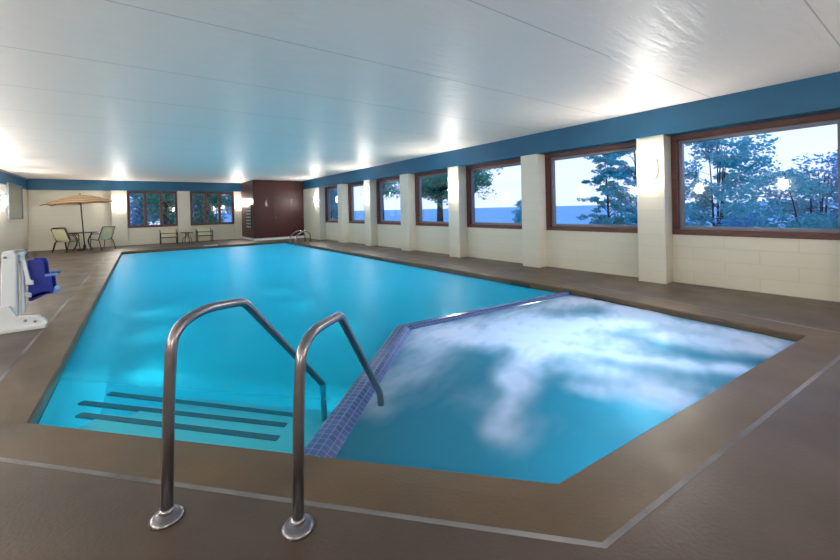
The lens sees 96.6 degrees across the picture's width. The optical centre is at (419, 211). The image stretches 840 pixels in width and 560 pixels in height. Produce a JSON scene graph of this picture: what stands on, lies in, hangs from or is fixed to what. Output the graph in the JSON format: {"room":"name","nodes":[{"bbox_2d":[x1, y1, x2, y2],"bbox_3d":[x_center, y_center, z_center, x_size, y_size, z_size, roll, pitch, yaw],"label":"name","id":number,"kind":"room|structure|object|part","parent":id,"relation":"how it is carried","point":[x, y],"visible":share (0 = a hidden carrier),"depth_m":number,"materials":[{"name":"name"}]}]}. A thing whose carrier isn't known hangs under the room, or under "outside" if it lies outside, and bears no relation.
{"room":"indoor swimming pool","nodes":[
{"label":"indoor swimming pool","id":0,"kind":"room"},
{"bbox_2d":[0,183,28,260],"bbox_3d":[-8.331,0.305,5.324,0.200,2.520,23.390,-2,1,-37],"label":"wall","id":1,"kind":"structure","parent":0,"point":[14,235],"depth_m":12.80,"materials":[{"name":"beige paint"}]},
{"bbox_2d":[0,195,6,206],"bbox_3d":[-13.093,-0.342,11.767,0.108,0.360,0.240,-2,1,-37],"label":"wall sconce","id":2,"kind":"object","parent":1,"relation":"attached to","point":[3,201],"visible":1,"depth_m":11.70,"materials":[{"name":"white glass"}]},
{"bbox_2d":[2,196,6,205],"bbox_3d":[-13.083,-0.342,11.775,0.082,0.320,0.200,-2,1,-37],"label":"diffuser","id":3,"kind":"object","parent":2,"relation":"attached to","point":[4,201],"depth_m":11.72,"materials":[{"name":"white glass"}]},
{"bbox_2d":[0,169,27,189],"bbox_3d":[-8.325,-1.170,5.269,0.210,0.430,23.270,-2,1,-37],"label":"trim","id":4,"kind":"structure","parent":1,"relation":"attached to","point":[4,177],"depth_m":12.77,"materials":[{"name":"blue paint"}]},
{"bbox_2d":[6,182,23,219],"bbox_3d":[-14.120,-0.347,13.059,0.050,1.220,2.000,-2,1,-37],"label":"window","id":5,"kind":"structure","parent":1,"relation":"in","point":[14,193],"depth_m":12.98,"materials":[{"name":"grey paint"}]},
{"bbox_3d":[-14.132,-0.347,13.050,0.020,1.120,1.900,-2,1,-37],"label":"glass pane","id":6,"kind":"part","parent":5,"relation":"part of","materials":[{"name":"grey"}]},
{"bbox_2d":[111,190,127,246],"bbox_3d":[-13.102,0.285,16.326,0.530,2.420,0.120,-2,1,-37],"label":"pillar","id":7,"kind":"structure","parent":0,"point":[119,215],"depth_m":16.29,"materials":[{"name":"white paint"}]},
{"bbox_3d":[-13.052,-0.356,16.228,0.240,0.360,0.108,-2,1,-37],"label":"wall sconce","id":8,"kind":"object","parent":7,"relation":"attached to","visible":0},
{"bbox_2d":[116,200,121,206],"bbox_3d":[-13.044,-0.356,16.218,0.200,0.320,0.082,-2,1,-37],"label":"diffuser","id":9,"kind":"object","parent":8,"relation":"attached to","point":[118,204],"depth_m":16.20,"materials":[{"name":"white glass"}]},
{"bbox_2d":[27,190,234,251],"bbox_3d":[-11.285,0.281,17.876,10.380,2.520,0.130,-2,1,-37],"label":"wall","id":10,"kind":"structure","parent":0,"point":[41,219],"depth_m":15.58,"materials":[{"name":"beige paint"}]},
{"bbox_2d":[26,179,240,191],"bbox_3d":[-11.418,-1.190,17.707,10.130,0.430,0.260,-2,1,-37],"label":"trim","id":11,"kind":"structure","parent":10,"relation":"attached to","point":[32,184],"depth_m":16.46,"materials":[{"name":"blue paint"}]},
{"bbox_2d":[127,191,177,227],"bbox_3d":[-12.201,-0.117,17.109,1.868,1.630,0.140,-2,1,-37],"label":"window","id":12,"kind":"structure","parent":10,"relation":"in","point":[144,193],"depth_m":17.01,"materials":[{"name":"red wood"}]},
{"bbox_2d":[190,192,233,225],"bbox_3d":[-10.297,-0.172,18.568,1.928,1.630,0.140,-2,1,-37],"label":"window","id":13,"kind":"structure","parent":10,"relation":"in","point":[191,193],"depth_m":18.50,"materials":[{"name":"red wood"}]},
{"bbox_2d":[177,191,190,241],"bbox_3d":[-11.210,0.230,17.777,0.500,2.420,0.120,-2,1,-37],"label":"pillar","id":14,"kind":"structure","parent":0,"point":[183,197],"depth_m":17.72,"materials":[{"name":"white paint"}]},
{"bbox_2d":[39,375,341,428],"bbox_3d":[-3.979,2.345,9.309,6.020,1.780,15.542,-2,1,-37],"label":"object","id":15,"kind":"structure","parent":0,"point":[61,410],"depth_m":6.31,"materials":[{"name":"teal paint"}]},
{"bbox_2d":[78,400,321,436],"bbox_3d":[-1.817,2.435,2.708,2.516,1.556,0.821,-1,0,11],"label":"step","id":16,"kind":"structure","parent":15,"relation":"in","point":[151,412],"depth_m":2.98,"materials":[{"name":"teal paint"}]},
{"bbox_2d":[75,412,311,453],"bbox_3d":[-1.623,2.367,2.483,2.045,1.686,0.457,-1,0,11],"label":"step","id":17,"kind":"structure","parent":16,"relation":"on","point":[146,427],"depth_m":2.58,"materials":[{"name":"teal paint"}]},
{"bbox_2d":[106,392,331,423],"bbox_3d":[-1.863,2.495,2.914,2.690,1.436,1.204,-1,0,11],"label":"step","id":18,"kind":"structure","parent":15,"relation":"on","point":[245,409],"depth_m":3.38,"materials":[{"name":"teal tile"}]},
{"bbox_2d":[62,243,554,397],"bbox_3d":[-4.000,1.440,9.303,6.020,0.001,15.542,-2,1,-37],"label":"pool water","id":19,"kind":"object","parent":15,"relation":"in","point":[293,287],"visible":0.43,"depth_m":5.41,"materials":[{"name":"blue liquid"}]},
{"bbox_2d":[0,240,839,541],"bbox_3d":[-3.546,1.428,8.733,6.714,0.200,17.646,-2,1,-37],"label":"pool coping","id":20,"kind":"object","parent":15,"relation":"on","point":[596,501],"visible":0.86,"depth_m":2.03,"materials":[{"name":"beige concrete"}]},
{"bbox_2d":[511,281,530,287],"bbox_3d":[1.784,1.292,6.631,0.034,0.055,0.420,-2,1,-37],"label":"skimmer opening","id":21,"kind":"object","parent":20,"relation":"attached to","point":[512,283],"visible":1,"depth_m":6.60,"materials":[{"name":"black plastic"}]},
{"bbox_2d":[593,297,605,301],"bbox_3d":[2.696,1.280,5.365,0.034,0.055,0.420,-2,1,-37],"label":"skimmer opening","id":22,"kind":"object","parent":20,"relation":"attached to","point":[594,298],"visible":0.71,"depth_m":5.45,"materials":[{"name":"black"}]},
{"bbox_2d":[304,291,570,457],"bbox_3d":[0.437,1.891,4.289,1.240,1.155,4.912,-1,1,37],"label":"divider","id":23,"kind":"object","parent":15,"relation":"attached to","point":[330,437],"visible":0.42,"depth_m":2.87,"materials":[{"name":"blue tile"}]},
{"bbox_2d":[234,192,242,238],"bbox_3d":[-9.278,0.174,19.258,0.510,2.420,0.120,-2,1,-37],"label":"pillar","id":24,"kind":"structure","parent":0,"point":[237,195],"depth_m":19.15,"materials":[{"name":"white paint"}]},
{"bbox_2d":[235,199,240,205],"bbox_3d":[-9.283,-0.465,19.117,0.240,0.360,0.108,-2,1,-37],"label":"wall sconce","id":25,"kind":"object","parent":24,"relation":"attached to","point":[238,201],"visible":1,"depth_m":19.08,"materials":[{"name":"white glass"}]},
{"bbox_2d":[303,188,316,238],"bbox_3d":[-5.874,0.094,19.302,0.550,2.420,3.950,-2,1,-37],"label":"pillar","id":26,"kind":"structure","parent":0,"point":[309,205],"depth_m":18.15,"materials":[{"name":"white paint"}]},
{"bbox_2d":[315,187,330,239],"bbox_3d":[-4.545,0.076,17.568,0.550,2.420,0.420,-2,1,-37],"label":"pillar","id":27,"kind":"structure","parent":0,"point":[319,191],"depth_m":17.34,"materials":[{"name":"white paint"}]},
{"bbox_2d":[337,184,353,242],"bbox_3d":[-3.098,0.056,15.678,0.550,2.420,0.420,-2,1,-37],"label":"pillar","id":28,"kind":"structure","parent":0,"point":[342,189],"depth_m":15.45,"materials":[{"name":"white paint"}]},
{"bbox_2d":[364,180,382,245],"bbox_3d":[-1.717,0.037,13.877,0.550,2.420,0.420,-2,1,-37],"label":"pillar","id":29,"kind":"structure","parent":0,"point":[370,205],"depth_m":13.65,"materials":[{"name":"white paint"}]},
{"bbox_2d":[363,190,367,199],"bbox_3d":[-1.994,-0.615,13.672,0.108,0.360,0.240,-2,1,-37],"label":"wall sconce","id":30,"kind":"object","parent":29,"relation":"attached to","point":[365,193],"visible":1,"depth_m":13.61,"materials":[{"name":"white glass"}]},
{"bbox_2d":[363,191,366,198],"bbox_3d":[-2.004,-0.615,13.664,0.082,0.320,0.200,-2,1,-37],"label":"diffuser","id":31,"kind":"object","parent":30,"relation":"attached to","point":[365,192],"depth_m":13.61,"materials":[{"name":"white glass"}]},
{"bbox_2d":[400,174,416,250],"bbox_3d":[-0.282,0.017,12.003,0.550,2.420,0.420,-2,1,-37],"label":"pillar","id":32,"kind":"structure","parent":0,"point":[407,181],"depth_m":11.78,"materials":[{"name":"white paint"}]},
{"bbox_2d":[0,0,839,182],"bbox_3d":[-4.133,-1.567,8.515,10.830,0.120,23.720,-2,1,-37],"label":"ceiling","id":33,"kind":"structure","parent":0,"point":[210,91],"depth_m":4.20,"materials":[{"name":"white paint"}]},
{"bbox_2d":[0,238,839,559],"bbox_3d":[-4.064,1.402,8.538,10.830,0.120,23.720,-2,1,-37],"label":"floor","id":34,"kind":"structure","parent":0,"point":[774,494],"depth_m":1.63,"materials":[{"name":"brown concrete"}]},
{"bbox_2d":[0,249,60,334],"bbox_3d":[-4.943,0.923,4.418,0.967,0.940,0.540,-2,1,-37],"label":"lift","id":35,"kind":"object","parent":34,"relation":"on","point":[36,274],"visible":1,"depth_m":4.42,"materials":[{"name":"white plastic"}]},
{"bbox_3d":[-4.938,1.243,4.361,0.890,0.300,0.450,-2,1,-37],"label":"frame","id":36,"kind":"part","parent":35,"relation":"part of","materials":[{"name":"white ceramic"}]},
{"bbox_3d":[-4.713,0.802,4.494,0.110,0.466,0.100,-2,1,-37],"label":"seat arm","id":37,"kind":"part","parent":35,"relation":"part of","materials":[{"name":"white plastic"}]},
{"bbox_3d":[-4.651,0.824,4.591,0.210,0.486,0.018,-2,1,-37],"label":"seat","id":38,"kind":"part","parent":35,"relation":"part of","materials":[{"name":"blue plastic"}]},
{"bbox_3d":[-4.826,0.826,4.819,0.210,0.486,0.018,-2,1,-37],"label":"seat","id":39,"kind":"part","parent":35,"relation":"part of","materials":[{"name":"blue plastic"}]},
{"bbox_3d":[-4.580,0.783,4.645,0.109,0.030,0.032,-2,1,-37],"label":"armrest","id":40,"kind":"part","parent":35,"relation":"part of","materials":[{"name":"blue plastic"}]},
{"bbox_2d":[51,228,80,252],"bbox_3d":[-13.350,1.063,14.101,0.566,0.917,0.621,-1,0,1],"label":"patio chair","id":41,"kind":"object","parent":34,"relation":"on","point":[60,235],"visible":0.99,"depth_m":13.90,"materials":[{"name":"beige fabric"}]},
{"bbox_3d":[-13.356,0.881,13.909,0.486,0.475,0.195,-1,0,1],"label":"backrest","id":42,"kind":"part","parent":41,"relation":"part of","materials":[{"name":"beige fabric"}]},
{"bbox_2d":[53,227,80,250],"bbox_3d":[-14.028,1.073,14.845,0.621,0.917,0.566,-1,0,3],"label":"patio chair","id":43,"kind":"object","parent":34,"relation":"on","point":[57,227],"visible":0.27,"depth_m":14.95,"materials":[{"name":"brown metal"}]},
{"bbox_2d":[39,193,117,250],"bbox_3d":[-13.290,0.389,14.695,2.162,2.245,2.166,-2,0,-24],"label":"patio umbrella","id":44,"kind":"object","parent":34,"relation":"on","point":[80,199],"visible":1,"depth_m":14.50,"materials":[{"name":"beige fabric"}]},
{"bbox_2d":[67,232,96,250],"bbox_3d":[-13.257,1.163,14.712,0.958,0.712,0.958,-2,1,-37],"label":"patio table","id":45,"kind":"object","parent":34,"relation":"on","point":[72,233],"visible":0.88,"depth_m":14.66,"materials":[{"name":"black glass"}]},
{"bbox_2d":[90,226,115,249],"bbox_3d":[-12.564,1.039,14.831,0.621,0.917,0.566,-1,0,11],"label":"patio chair","id":46,"kind":"object","parent":34,"relation":"on","point":[106,233],"visible":0.99,"depth_m":14.78,"materials":[{"name":"beige fabric"}]},
{"bbox_3d":[-12.382,0.852,14.795,0.195,0.475,0.486,-1,0,11],"label":"backrest","id":47,"kind":"part","parent":46,"relation":"part of","materials":[{"name":"grey fabric"}]},
{"bbox_2d":[159,230,177,243],"bbox_3d":[-11.369,1.139,16.933,0.656,0.626,0.566,-2,1,-37],"label":"armchair","id":48,"kind":"object","parent":34,"relation":"on","point":[163,234],"visible":0.98,"depth_m":17.03,"materials":[{"name":"beige fabric"}]},
{"bbox_3d":[-11.521,0.957,17.125,0.580,0.250,0.065,-2,1,-37],"label":"backrest","id":49,"kind":"part","parent":48,"relation":"part of","materials":[{"name":"beige fabric"}]},
{"bbox_2d":[181,232,193,242],"bbox_3d":[-10.772,1.191,17.308,0.530,0.485,0.530,-2,1,-37],"label":"side table","id":50,"kind":"object","parent":34,"relation":"on","point":[186,233],"visible":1,"depth_m":17.24,"materials":[{"name":"brown metal"}]},
{"bbox_2d":[196,228,212,241],"bbox_3d":[-10.250,1.107,17.791,0.656,0.626,0.566,-2,1,-37],"label":"armchair","id":51,"kind":"object","parent":34,"relation":"on","point":[200,232],"visible":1,"depth_m":17.87,"materials":[{"name":"beige fabric"}]},
{"bbox_3d":[-10.402,0.925,17.982,0.580,0.250,0.065,-2,1,-37],"label":"backrest","id":52,"kind":"part","parent":51,"relation":"part of","materials":[{"name":"beige fabric"}]},
{"bbox_2d":[148,298,326,530],"bbox_3d":[-0.938,1.095,2.329,0.132,1.281,1.594,-1,0,13],"label":"pool handrail","id":53,"kind":"object","parent":34,"relation":"attached to","point":[169,513],"visible":0.94,"depth_m":1.64,"materials":[{"name":"silver metal"}]},
{"bbox_2d":[241,180,303,240],"bbox_3d":[-7.511,-0.076,18.979,2.415,2.840,2.435,-2,1,-37],"label":"cupboard","id":54,"kind":"object","parent":34,"relation":"on","point":[271,209],"visible":0.98,"depth_m":18.02,"materials":[{"name":"red wood"}]},
{"bbox_3d":[-7.350,0.276,17.618,0.850,1.850,0.025,-2,1,-37],"label":"door","id":55,"kind":"part","parent":54,"relation":"part of","materials":[{"name":"brown wood"}]},
{"bbox_3d":[-6.804,-1.101,18.054,2.330,0.770,0.020,-2,1,-37],"label":"panel","id":56,"kind":"part","parent":54,"relation":"part of","materials":[{"name":"brown wood"}]},
{"bbox_3d":[-6.672,0.256,18.138,0.760,1.850,0.025,-2,1,-37],"label":"door","id":57,"kind":"part","parent":54,"relation":"part of","materials":[{"name":"brown wood"}]},
{"bbox_3d":[-6.089,0.239,18.585,0.610,1.850,0.025,-2,1,-37],"label":"door","id":58,"kind":"part","parent":54,"relation":"part of","materials":[{"name":"brown wood"}]},
{"bbox_2d":[290,231,305,244],"bbox_3d":[-5.303,1.315,16.268,0.751,0.997,0.120,-2,1,-37],"label":"ladder rail","id":59,"kind":"object","parent":34,"relation":"on","point":[295,231],"visible":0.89,"depth_m":16.20,"materials":[{"name":"silver metal"}]},
{"bbox_2d":[295,231,310,245],"bbox_3d":[-4.908,1.310,15.752,0.751,0.997,0.120,-2,1,-37],"label":"ladder rail","id":60,"kind":"object","parent":34,"relation":"on","point":[302,231],"visible":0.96,"depth_m":15.70,"materials":[{"name":"silver metal"}]},
{"bbox_2d":[281,312,383,541],"bbox_3d":[-0.381,1.062,2.102,0.132,1.089,1.268,-1,0,13],"label":"pool handrail","id":61,"kind":"object","parent":34,"relation":"on","point":[300,524],"visible":0.98,"depth_m":1.56,"materials":[{"name":"silver metal"}]},
{"bbox_2d":[0,240,839,548],"bbox_3d":[-3.547,1.333,8.732,6.770,0.011,17.700,-2,1,-37],"label":"strip","id":62,"kind":"object","parent":34,"relation":"on","point":[620,532],"visible":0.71,"depth_m":1.75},
{"bbox_2d":[447,166,467,257],"bbox_3d":[1.116,-0.002,10.177,0.550,2.420,0.420,-2,1,-37],"label":"pillar","id":63,"kind":"structure","parent":0,"point":[457,203],"depth_m":9.96,"materials":[{"name":"white paint"}]},
{"bbox_2d":[449,180,456,193],"bbox_3d":[0.858,-0.654,9.949,0.108,0.360,0.240,-2,1,-37],"label":"wall sconce","id":64,"kind":"object","parent":63,"relation":"attached to","point":[452,184],"visible":1,"depth_m":9.89,"materials":[{"name":"white glass"}]},
{"bbox_2d":[521,154,546,267],"bbox_3d":[2.588,-0.022,8.256,0.550,2.420,0.420,-2,1,-37],"label":"pillar","id":65,"kind":"structure","parent":0,"point":[533,189],"depth_m":8.05,"materials":[{"name":"white paint"}]},
{"bbox_2d":[326,222,839,301],"bbox_3d":[0.140,0.875,11.732,0.250,0.890,23.270,-2,1,-37],"label":"wall","id":66,"kind":"structure","parent":0,"point":[803,268],"depth_m":5.97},
{"bbox_2d":[325,186,337,222],"bbox_3d":[-3.753,-0.331,16.680,0.175,1.629,1.958,-2,1,-37],"label":"window","id":67,"kind":"structure","parent":66,"relation":"in","point":[327,197],"depth_m":17.36,"materials":[{"name":"red wood"}]},
{"bbox_2d":[348,182,364,223],"bbox_3d":[-2.339,-0.350,14.834,0.175,1.629,1.848,-2,1,-37],"label":"window","id":68,"kind":"structure","parent":66,"relation":"in","point":[350,186],"depth_m":15.46,"materials":[{"name":"red wood"}]},
{"bbox_2d":[376,176,400,224],"bbox_3d":[-0.932,-0.369,12.996,0.175,1.629,1.938,-2,1,-37],"label":"window","id":69,"kind":"structure","parent":66,"relation":"in","point":[379,182],"depth_m":13.66,"materials":[{"name":"red wood"}]},
{"bbox_2d":[415,169,448,226],"bbox_3d":[0.485,-0.389,11.147,0.175,1.629,1.878,-2,1,-37],"label":"window","id":70,"kind":"structure","parent":66,"relation":"in","point":[418,177],"depth_m":11.77,"materials":[{"name":"red wood"}]},
{"bbox_2d":[466,158,521,228],"bbox_3d":[1.920,-0.408,9.273,0.175,1.629,1.998,-2,1,-37],"label":"window","id":71,"kind":"structure","parent":66,"relation":"in","point":[470,192],"depth_m":9.73,"materials":[{"name":"red wood"}]},
{"bbox_2d":[303,71,839,189],"bbox_3d":[-0.033,-1.411,11.623,0.550,0.430,23.270,-2,1,-37],"label":"trim","id":72,"kind":"structure","parent":66,"relation":"attached to","point":[820,94],"depth_m":6.18,"materials":[{"name":"blue paint"}]},
{"bbox_2d":[545,141,637,232],"bbox_3d":[3.381,-0.428,7.366,0.175,1.629,1.963,-2,1,-37],"label":"window","id":73,"kind":"structure","parent":66,"relation":"in","point":[550,159],"depth_m":7.63,"materials":[{"name":"red wood"}]},
{"bbox_2d":[671,111,839,239],"bbox_3d":[4.835,-0.448,5.469,0.175,1.629,1.973,-2,1,-37],"label":"window","id":74,"kind":"structure","parent":66,"relation":"in","point":[677,141],"depth_m":5.51,"materials":[{"name":"red wood"}]},
{"bbox_2d":[636,134,672,283],"bbox_3d":[4.038,-0.042,6.363,0.550,2.420,0.420,-2,1,-37],"label":"pillar","id":75,"kind":"structure","parent":0,"point":[654,196],"depth_m":6.17,"materials":[{"name":"white paint"}]},
{"bbox_2d":[641,157,657,179],"bbox_3d":[3.758,-0.714,6.162,0.108,0.360,0.240,-2,1,-37],"label":"wall sconce","id":76,"kind":"object","parent":75,"relation":"attached to","point":[649,166],"visible":1,"depth_m":6.12,"materials":[{"name":"white glass"}]},
{"bbox_3d":[1.257,1.815,3.539,4.624,0.880,2.880,-2,1,-37],"label":"basin","id":77,"kind":"object","parent":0,"visible":0},
{"bbox_2d":[335,295,794,483],"bbox_3d":[1.152,1.338,3.587,4.458,0.014,2.613,-2,0,-31],"label":"water","id":78,"kind":"object","parent":77,"relation":"in","point":[542,391],"visible":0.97,"depth_m":2.92,"materials":[{"name":"blue liquid"}]},
{"label":"outside","id":79,"kind":"structure","parent":0,"visible":0},
{"bbox_3d":[-18.456,2.660,11.028,64.000,1.200,80.000,-2,1,-37],"label":"ground","id":80,"kind":"structure","parent":79,"visible":0},
{"bbox_2d":[130,194,159,225],"bbox_3d":[-17.413,-1.271,23.377,3.618,6.628,3.666,-1,0,4],"label":"tree","id":81,"kind":"object","parent":80,"relation":"on","point":[134,221],"visible":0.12,"depth_m":22.96,"materials":[{"name":"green plant"}]},
{"bbox_2d":[130,191,201,223],"bbox_3d":[-14.812,-1.286,22.140,4.070,6.559,3.517,-2,1,-37],"label":"tree","id":82,"kind":"object","parent":80,"relation":"on","point":[168,200],"visible":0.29,"depth_m":21.59,"materials":[{"name":"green plant"}]},
{"bbox_2d":[130,194,213,223],"bbox_3d":[-21.319,-2.508,32.142,7.422,9.157,7.019,-1,1,39],"label":"tree","id":83,"kind":"object","parent":80,"relation":"on","point":[170,222],"visible":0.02,"depth_m":31.81,"materials":[{"name":"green plant"}]},
{"bbox_2d":[150,191,214,222],"bbox_3d":[-14.937,-1.538,23.840,3.780,7.041,3.199,-2,1,-37],"label":"tree","id":84,"kind":"object","parent":80,"relation":"on","point":[198,198],"visible":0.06,"depth_m":23.88,"materials":[{"name":"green plant"}]},
{"bbox_2d":[191,191,230,222],"bbox_3d":[-13.615,-1.467,24.115,3.477,6.832,3.234,-1,0,-10],"label":"tree","id":85,"kind":"object","parent":80,"relation":"on","point":[210,218],"visible":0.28,"depth_m":23.84,"materials":[{"name":"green plant"}]},
{"bbox_2d":[215,194,230,213],"bbox_3d":[-12.322,-1.464,25.678,3.415,6.742,4.242,-1,0,-3],"label":"tree","id":86,"kind":"object","parent":80,"relation":"on","point":[228,200],"visible":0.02,"depth_m":24.91,"materials":[{"name":"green plant"}]},
{"bbox_2d":[214,195,231,219],"bbox_3d":[-15.761,-2.594,35.626,6.788,9.018,7.121,-2,1,-37],"label":"tree","id":87,"kind":"object","parent":80,"relation":"on","point":[227,195],"visible":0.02,"depth_m":35.27,"materials":[{"name":"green plant"}]},
{"bbox_2d":[330,189,337,219],"bbox_3d":[-9.032,-1.558,37.175,3.543,7.697,3.454,-1,0,-17],"label":"tree","id":88,"kind":"object","parent":80,"relation":"on","point":[333,198],"visible":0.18,"depth_m":36.59,"materials":[{"name":"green plant"}]},
{"bbox_2d":[382,181,399,219],"bbox_3d":[-4.611,-2.744,44.876,6.530,10.853,7.023,-1,0,-11],"label":"tree","id":89,"kind":"object","parent":80,"relation":"on","point":[388,184],"visible":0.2,"depth_m":45.02,"materials":[{"name":"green plant"}]},
{"bbox_2d":[382,168,502,220],"bbox_3d":[2.078,-2.359,33.743,10.266,9.680,11.747,-1,0,-13],"label":"tree","id":90,"kind":"object","parent":80,"relation":"on","point":[436,186],"visible":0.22,"depth_m":31.75,"materials":[{"name":"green plant"}]},
{"bbox_2d":[512,200,521,222],"bbox_3d":[8.313,0.745,30.261,1.953,3.621,2.206,-1,1,34],"label":"pine tree","id":91,"kind":"object","parent":80,"relation":"on","point":[518,216],"visible":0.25,"depth_m":30.14,"materials":[{"name":"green plant"}]},
{"bbox_2d":[576,153,636,224],"bbox_3d":[10.012,-0.789,19.892,2.851,6.112,3.246,-2,1,-37],"label":"pine tree","id":92,"kind":"object","parent":80,"relation":"on","point":[606,220],"visible":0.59,"depth_m":19.67,"materials":[{"name":"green plant"}]},
{"bbox_2d":[601,150,637,224],"bbox_3d":[9.627,-1.272,16.884,2.514,6.881,2.506,-2,1,-37],"label":"pine tree","id":93,"kind":"object","parent":80,"relation":"on","point":[625,170],"visible":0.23,"depth_m":16.76,"materials":[{"name":"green plant"}]},
{"bbox_2d":[685,221,698,225],"bbox_3d":[8.284,1.051,11.573,1.474,1.792,1.828,-1,0,18],"label":"shrub","id":94,"kind":"object","parent":80,"relation":"on","point":[686,222],"visible":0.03,"depth_m":11.36,"materials":[{"name":"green plant"}]},
{"bbox_2d":[684,133,788,226],"bbox_3d":[9.805,-0.248,12.101,3.351,4.506,3.256,-2,1,-45],"label":"tree","id":95,"kind":"object","parent":80,"relation":"on","point":[719,158],"visible":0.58,"depth_m":11.76,"materials":[{"name":"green plant"}]},
{"bbox_2d":[705,213,769,226],"bbox_3d":[8.843,0.974,9.946,1.841,1.880,2.299,-2,1,-37],"label":"shrub","id":96,"kind":"object","parent":80,"relation":"on","point":[730,223],"visible":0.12,"depth_m":10.05,"materials":[{"name":"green plant"}]},
{"bbox_2d":[714,162,838,228],"bbox_3d":[8.482,0.254,8.027,2.888,3.171,2.906,-2,0,-27],"label":"tree","id":97,"kind":"object","parent":80,"relation":"on","point":[807,187],"visible":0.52,"depth_m":8.07,"materials":[{"name":"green plant"}]},
{"bbox_2d":[756,149,838,227],"bbox_3d":[8.731,0.207,7.322,2.593,3.264,3.116,-1,0,1],"label":"tree","id":98,"kind":"object","parent":80,"relation":"on","point":[831,161],"visible":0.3,"depth_m":7.84,"materials":[{"name":"grey plant"}]},
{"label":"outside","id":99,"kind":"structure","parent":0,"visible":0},
{"bbox_2d":[150,200,838,227],"bbox_3d":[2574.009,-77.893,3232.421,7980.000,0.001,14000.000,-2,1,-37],"label":"lake","id":100,"kind":"structure","parent":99,"point":[564,214],"depth_m":318.31,"materials":[{"name":"blue liquid"}]}
]}

